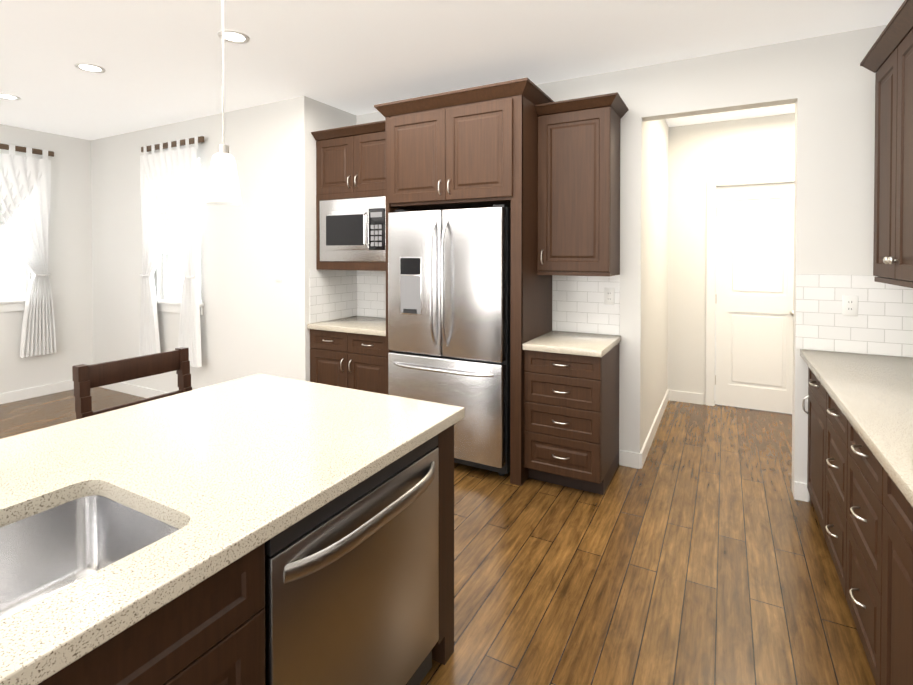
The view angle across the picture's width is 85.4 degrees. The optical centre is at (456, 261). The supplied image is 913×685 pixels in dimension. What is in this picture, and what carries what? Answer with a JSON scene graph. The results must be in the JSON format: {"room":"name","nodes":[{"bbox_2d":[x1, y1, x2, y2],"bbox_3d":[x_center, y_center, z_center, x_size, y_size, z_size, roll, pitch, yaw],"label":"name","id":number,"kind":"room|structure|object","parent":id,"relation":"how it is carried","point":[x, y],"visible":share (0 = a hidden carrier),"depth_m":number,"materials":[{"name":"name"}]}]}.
{"room":"kitchen","nodes":[
{"label":"kitchen","id":0,"kind":"room"},
{"bbox_2d":[0,124,92,393],"bbox_3d":[-5.649,0.056,2.974,0.120,2.780,6.100,0,1,28],"label":"wall","id":1,"kind":"structure","parent":0,"point":[70,252],"depth_m":5.38,"materials":[{"name":"white paint"}]},
{"bbox_2d":[0,240,32,311],"bbox_3d":[-4.587,-0.236,4.874,0.160,1.484,0.800,0,1,28],"label":"window","id":2,"kind":"structure","parent":1,"relation":"in","point":[11,304],"depth_m":5.04,"materials":[{"name":"white glass"}]},
{"bbox_2d":[0,143,56,357],"bbox_3d":[-4.494,-0.094,4.826,0.136,2.132,0.980,0,1,28],"label":"curtain","id":3,"kind":"object","parent":1,"relation":"attached to","point":[25,190],"visible":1,"depth_m":5.05,"materials":[{"name":"white fabric"}]},
{"bbox_2d":[0,380,73,403],"bbox_3d":[-5.593,1.394,2.954,0.014,0.105,6.086,0,1,28],"label":"baseboard","id":4,"kind":"structure","parent":1,"relation":"attached to","point":[22,394],"depth_m":5.16,"materials":[{"name":"white"}]},
{"bbox_2d":[91,96,317,391],"bbox_3d":[-2.708,0.030,4.932,3.420,2.780,0.150,0,1,28],"label":"wall","id":5,"kind":"structure","parent":0,"point":[255,318],"depth_m":4.47,"materials":[{"name":"white paint"}]},
{"bbox_2d":[100,382,168,397],"bbox_3d":[-2.694,1.369,4.850,3.300,0.105,0.014,0,1,28],"label":"baseboard","id":6,"kind":"structure","parent":5,"relation":"attached to","point":[137,390],"depth_m":5.22,"materials":[{"name":"white"}]},
{"bbox_2d":[139,136,203,367],"bbox_3d":[-2.768,-0.094,4.799,0.980,2.132,0.136,0,1,28],"label":"curtain","id":7,"kind":"object","parent":5,"relation":"attached to","point":[169,195],"visible":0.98,"depth_m":4.71,"materials":[{"name":"white fabric"}]},
{"bbox_2d":[156,160,203,314],"bbox_3d":[-2.711,-0.237,4.902,0.800,1.484,0.190,0,1,28],"label":"window","id":8,"kind":"structure","parent":5,"relation":"in","point":[168,302],"depth_m":5.06,"materials":[{"name":"white"}]},
{"bbox_2d":[318,101,355,321],"bbox_3d":[-1.102,0.037,4.431,0.120,2.780,0.500,0,1,28],"label":"wall","id":9,"kind":"structure","parent":0,"point":[330,117],"depth_m":4.32,"materials":[{"name":"white paint"}]},
{"bbox_2d":[309,270,356,322],"bbox_3d":[-1.072,0.290,4.356,0.006,0.440,0.592,0,1,28],"label":"backsplash","id":10,"kind":"structure","parent":9,"relation":"attached to","point":[333,294],"depth_m":4.33,"materials":[{"name":"tile"}]},
{"bbox_2d":[0,387,875,684],"bbox_3d":[-1.376,1.489,2.039,8.900,0.060,9.100,0,1,28],"label":"floor","id":11,"kind":"structure","parent":0,"point":[694,549],"depth_m":2.33,"materials":[{"name":"brown wood"}]},
{"bbox_2d":[72,347,191,419],"bbox_3d":[-1.314,0.952,2.225,0.485,1.010,0.490,0,1,28],"label":"stool","id":12,"kind":"object","parent":11,"relation":"on","point":[86,378],"visible":0.23,"depth_m":2.27,"materials":[{"name":"brown wood"}]},
{"bbox_2d":[0,417,463,684],"bbox_3d":[-0.872,1.035,1.002,0.830,0.876,2.310,0,1,28],"label":"kitchen island","id":13,"kind":"object","parent":11,"relation":"on","point":[358,589],"depth_m":1.22,"materials":[{"name":"brown wood"}]},
{"bbox_2d":[0,373,464,684],"bbox_3d":[-1.025,0.606,1.079,1.120,0.100,2.370,0,1,28],"label":"island countertop","id":14,"kind":"structure","parent":13,"relation":"on","point":[235,461],"depth_m":1.32,"materials":[{"name":"beige stone"}]},
{"bbox_2d":[0,495,179,618],"bbox_3d":[-0.927,0.706,0.834,0.490,0.210,0.830,0,1,28],"label":"sink","id":15,"kind":"object","parent":14,"relation":"in","point":[46,549],"depth_m":1.20,"materials":[{"name":"silver metal"}]},
{"bbox_2d":[264,434,438,684],"bbox_3d":[-0.476,1.030,1.552,0.661,0.872,0.729,0,1,28],"label":"dishwasher","id":16,"kind":"object","parent":13,"relation":"in","point":[352,581],"depth_m":1.37,"materials":[{"name":"silver metal"}]},
{"bbox_2d":[307,316,385,393],"bbox_3d":[-0.726,0.973,4.161,0.806,0.915,0.633,0,1,28],"label":"base cabinet","id":17,"kind":"object","parent":11,"relation":"on","point":[348,352],"visible":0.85,"depth_m":3.92,"materials":[{"name":"brown wood"}]},
{"bbox_2d":[388,204,510,475],"bbox_3d":[0.029,0.530,3.650,0.910,1.815,0.704,0,1,28],"label":"fridge","id":18,"kind":"object","parent":11,"relation":"on","point":[449,294],"visible":0.85,"depth_m":3.33,"materials":[{"name":"silver metal"}]},
{"bbox_2d":[374,78,553,485],"bbox_3d":[0.083,0.146,3.672,1.188,2.582,0.701,0,1,28],"label":"surround","id":19,"kind":"object","parent":11,"relation":"on","point":[474,147],"visible":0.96,"depth_m":3.31,"materials":[{"name":"brown wood"}]},
{"bbox_2d":[522,331,620,494],"bbox_3d":[0.791,0.984,3.337,0.500,0.915,0.633,0,1,28],"label":"base cabinet","id":20,"kind":"object","parent":11,"relation":"on","point":[571,409],"visible":1,"depth_m":3.11,"materials":[{"name":"brown wood"}]},
{"bbox_2d":[800,349,912,684],"bbox_3d":[1.342,1.016,0.981,0.635,0.915,4.250,0,1,28],"label":"base cabinet","id":21,"kind":"object","parent":11,"relation":"on","point":[860,454],"visible":1,"depth_m":1.79,"materials":[{"name":"brown wood"}]},
{"bbox_2d":[0,0,904,139],"bbox_3d":[-1.376,-1.351,2.000,8.900,0.060,9.100,0,1,28],"label":"ceiling","id":22,"kind":"structure","parent":0,"point":[159,62],"depth_m":3.08,"materials":[{"name":"white paint"}]},
{"bbox_2d":[0,93,20,99],"bbox_3d":[-3.679,-1.345,4.047,0.176,0.005,0.176,0,1,28],"label":"recessed light","id":23,"kind":"object","parent":22,"relation":"in","point":[7,96],"visible":1,"depth_m":4.06,"materials":[{"name":"white"}]},
{"bbox_2d":[74,63,105,72],"bbox_3d":[-2.536,-1.336,3.427,0.176,0.005,0.176,0,1,28],"label":"recessed light","id":24,"kind":"object","parent":22,"relation":"in","point":[87,67],"visible":0.98,"depth_m":3.42,"materials":[{"name":"white"}]},
{"bbox_2d":[205,0,241,204],"bbox_3d":[-0.751,-0.750,1.589,0.120,1.129,0.120,0,1,28],"label":"pendant light","id":25,"kind":"object","parent":22,"relation":"hanging from","point":[223,187],"visible":1,"depth_m":1.57,"materials":[{"name":"frosted white glass"},{"name":"metal"}]},
{"bbox_2d":[217,30,249,43],"bbox_3d":[-1.322,-1.330,2.939,0.176,0.005,0.176,0,1,28],"label":"recessed light","id":26,"kind":"object","parent":22,"relation":"in","point":[232,36],"visible":0.94,"depth_m":2.93,"materials":[{"name":"white"}]},
{"bbox_2d":[356,24,912,500],"bbox_3d":[0.882,0.046,3.706,4.300,2.780,0.120,0,1,28],"label":"wall","id":27,"kind":"structure","parent":0,"point":[826,84],"depth_m":3.01,"materials":[{"name":"white paint"}]},
{"bbox_2d":[311,120,385,270],"bbox_3d":[-0.712,-0.500,4.167,0.806,1.140,0.574,0,1,28],"label":"upper cabinet","id":28,"kind":"object","parent":27,"relation":"attached to","point":[350,162],"visible":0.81,"depth_m":3.97,"materials":[{"name":"brown wood"}]},
{"bbox_2d":[320,196,385,261],"bbox_3d":[-0.719,-0.252,4.159,0.726,0.505,0.541,0,1,28],"label":"microwave","id":29,"kind":"object","parent":28,"relation":"in","point":[353,230],"visible":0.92,"depth_m":3.95,"materials":[{"name":"silver metal"}]},
{"bbox_2d":[357,270,385,317],"bbox_3d":[-0.577,0.289,4.429,0.807,0.440,0.006,0,1,28],"label":"backsplash","id":30,"kind":"structure","parent":27,"relation":"attached to","point":[371,293],"depth_m":4.54,"materials":[{"name":"tile"}]},
{"bbox_2d":[535,92,628,275],"bbox_3d":[0.864,-0.482,3.408,0.542,1.155,0.404,0,1,28],"label":"upper cabinet","id":31,"kind":"object","parent":27,"relation":"attached to","point":[578,210],"visible":1,"depth_m":3.29,"materials":[{"name":"brown wood"}]},
{"bbox_2d":[552,275,619,334],"bbox_3d":[0.936,0.295,3.607,0.488,0.450,0.006,0,1,28],"label":"backsplash","id":32,"kind":"structure","parent":27,"relation":"attached to","point":[578,305],"depth_m":3.60,"materials":[{"name":"tile"}]},
{"bbox_2d":[604,288,614,304],"bbox_3d":[1.085,0.249,3.517,0.072,0.116,0.007,0,1,28],"label":"outlet","id":33,"kind":"object","parent":32,"relation":"attached to","point":[609,295],"visible":1,"depth_m":3.51,"materials":[{"name":"white plastic"}]},
{"bbox_2d":[619,450,639,468],"bbox_3d":[1.213,1.387,3.468,0.135,0.105,0.014,0,1,28],"label":"baseboard","id":34,"kind":"structure","parent":27,"relation":"attached to","point":[629,459],"depth_m":3.46,"materials":[{"name":"white wood"}]},
{"bbox_2d":[794,481,807,501],"bbox_3d":[2.085,1.394,2.995,0.070,0.105,0.014,0,1,28],"label":"baseboard","id":35,"kind":"structure","parent":27,"relation":"attached to","point":[800,491],"depth_m":2.99,"materials":[{"name":"white wood"}]},
{"bbox_2d":[796,274,912,356],"bbox_3d":[2.346,0.305,2.842,0.658,0.450,0.006,0,1,28],"label":"backsplash","id":36,"kind":"structure","parent":27,"relation":"attached to","point":[881,323],"depth_m":2.86,"materials":[{"name":"tile"}]},
{"bbox_2d":[842,295,857,315],"bbox_3d":[2.281,0.258,2.868,0.072,0.116,0.007,0,1,28],"label":"outlet","id":37,"kind":"object","parent":36,"relation":"attached to","point":[849,305],"visible":1,"depth_m":2.87,"materials":[{"name":"white plastic"}]},
{"bbox_2d":[642,119,668,446],"bbox_3d":[1.693,0.038,4.319,0.120,2.780,1.730,0,1,28],"label":"wall","id":38,"kind":"structure","parent":0,"point":[655,256],"depth_m":4.12,"materials":[{"name":"white paint"}]},
{"bbox_2d":[640,390,668,468],"bbox_3d":[1.720,1.377,4.246,0.014,0.105,1.836,0,1,28],"label":"baseboard","id":39,"kind":"structure","parent":38,"relation":"attached to","point":[650,437],"depth_m":3.98,"materials":[{"name":"white wood"}]},
{"bbox_2d":[667,113,794,404],"bbox_3d":[3.281,0.036,4.509,2.730,2.780,0.120,0,1,28],"label":"wall","id":40,"kind":"structure","parent":0,"point":[700,154],"depth_m":4.92,"materials":[{"name":"white paint"}]},
{"bbox_2d":[667,389,702,404],"bbox_3d":[2.300,1.367,4.983,0.330,0.105,0.014,0,1,28],"label":"baseboard","id":41,"kind":"structure","parent":40,"relation":"attached to","point":[686,397],"depth_m":4.97,"materials":[{"name":"white"}]},
{"bbox_2d":[706,173,794,413],"bbox_3d":[2.863,0.309,4.712,0.861,2.228,0.164,0,1,28],"label":"hall door","id":42,"kind":"structure","parent":40,"relation":"in","point":[750,278],"depth_m":4.73,"materials":[{"name":"white wood"}]},
{"bbox_3d":[1.080,0.101,-0.310,0.120,2.780,6.750,0,1,28],"label":"wall","id":43,"kind":"structure","parent":0,"visible":0},
{"bbox_2d":[872,0,912,287],"bbox_3d":[2.164,-0.478,2.178,0.352,1.130,0.770,0,1,28],"label":"upper cabinet","id":44,"kind":"object","parent":43,"relation":"attached to","point":[888,59],"depth_m":2.28,"materials":[{"name":"brown wood"}]},
{"label":"outside","id":45,"kind":"structure","parent":0,"visible":0},
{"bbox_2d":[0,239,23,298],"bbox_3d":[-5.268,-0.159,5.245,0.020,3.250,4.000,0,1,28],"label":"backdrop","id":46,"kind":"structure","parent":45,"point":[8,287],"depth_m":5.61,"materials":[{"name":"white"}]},
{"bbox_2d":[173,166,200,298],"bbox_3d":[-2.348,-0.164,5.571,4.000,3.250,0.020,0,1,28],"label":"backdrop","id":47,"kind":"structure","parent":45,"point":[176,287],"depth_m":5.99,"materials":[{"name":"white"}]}
]}

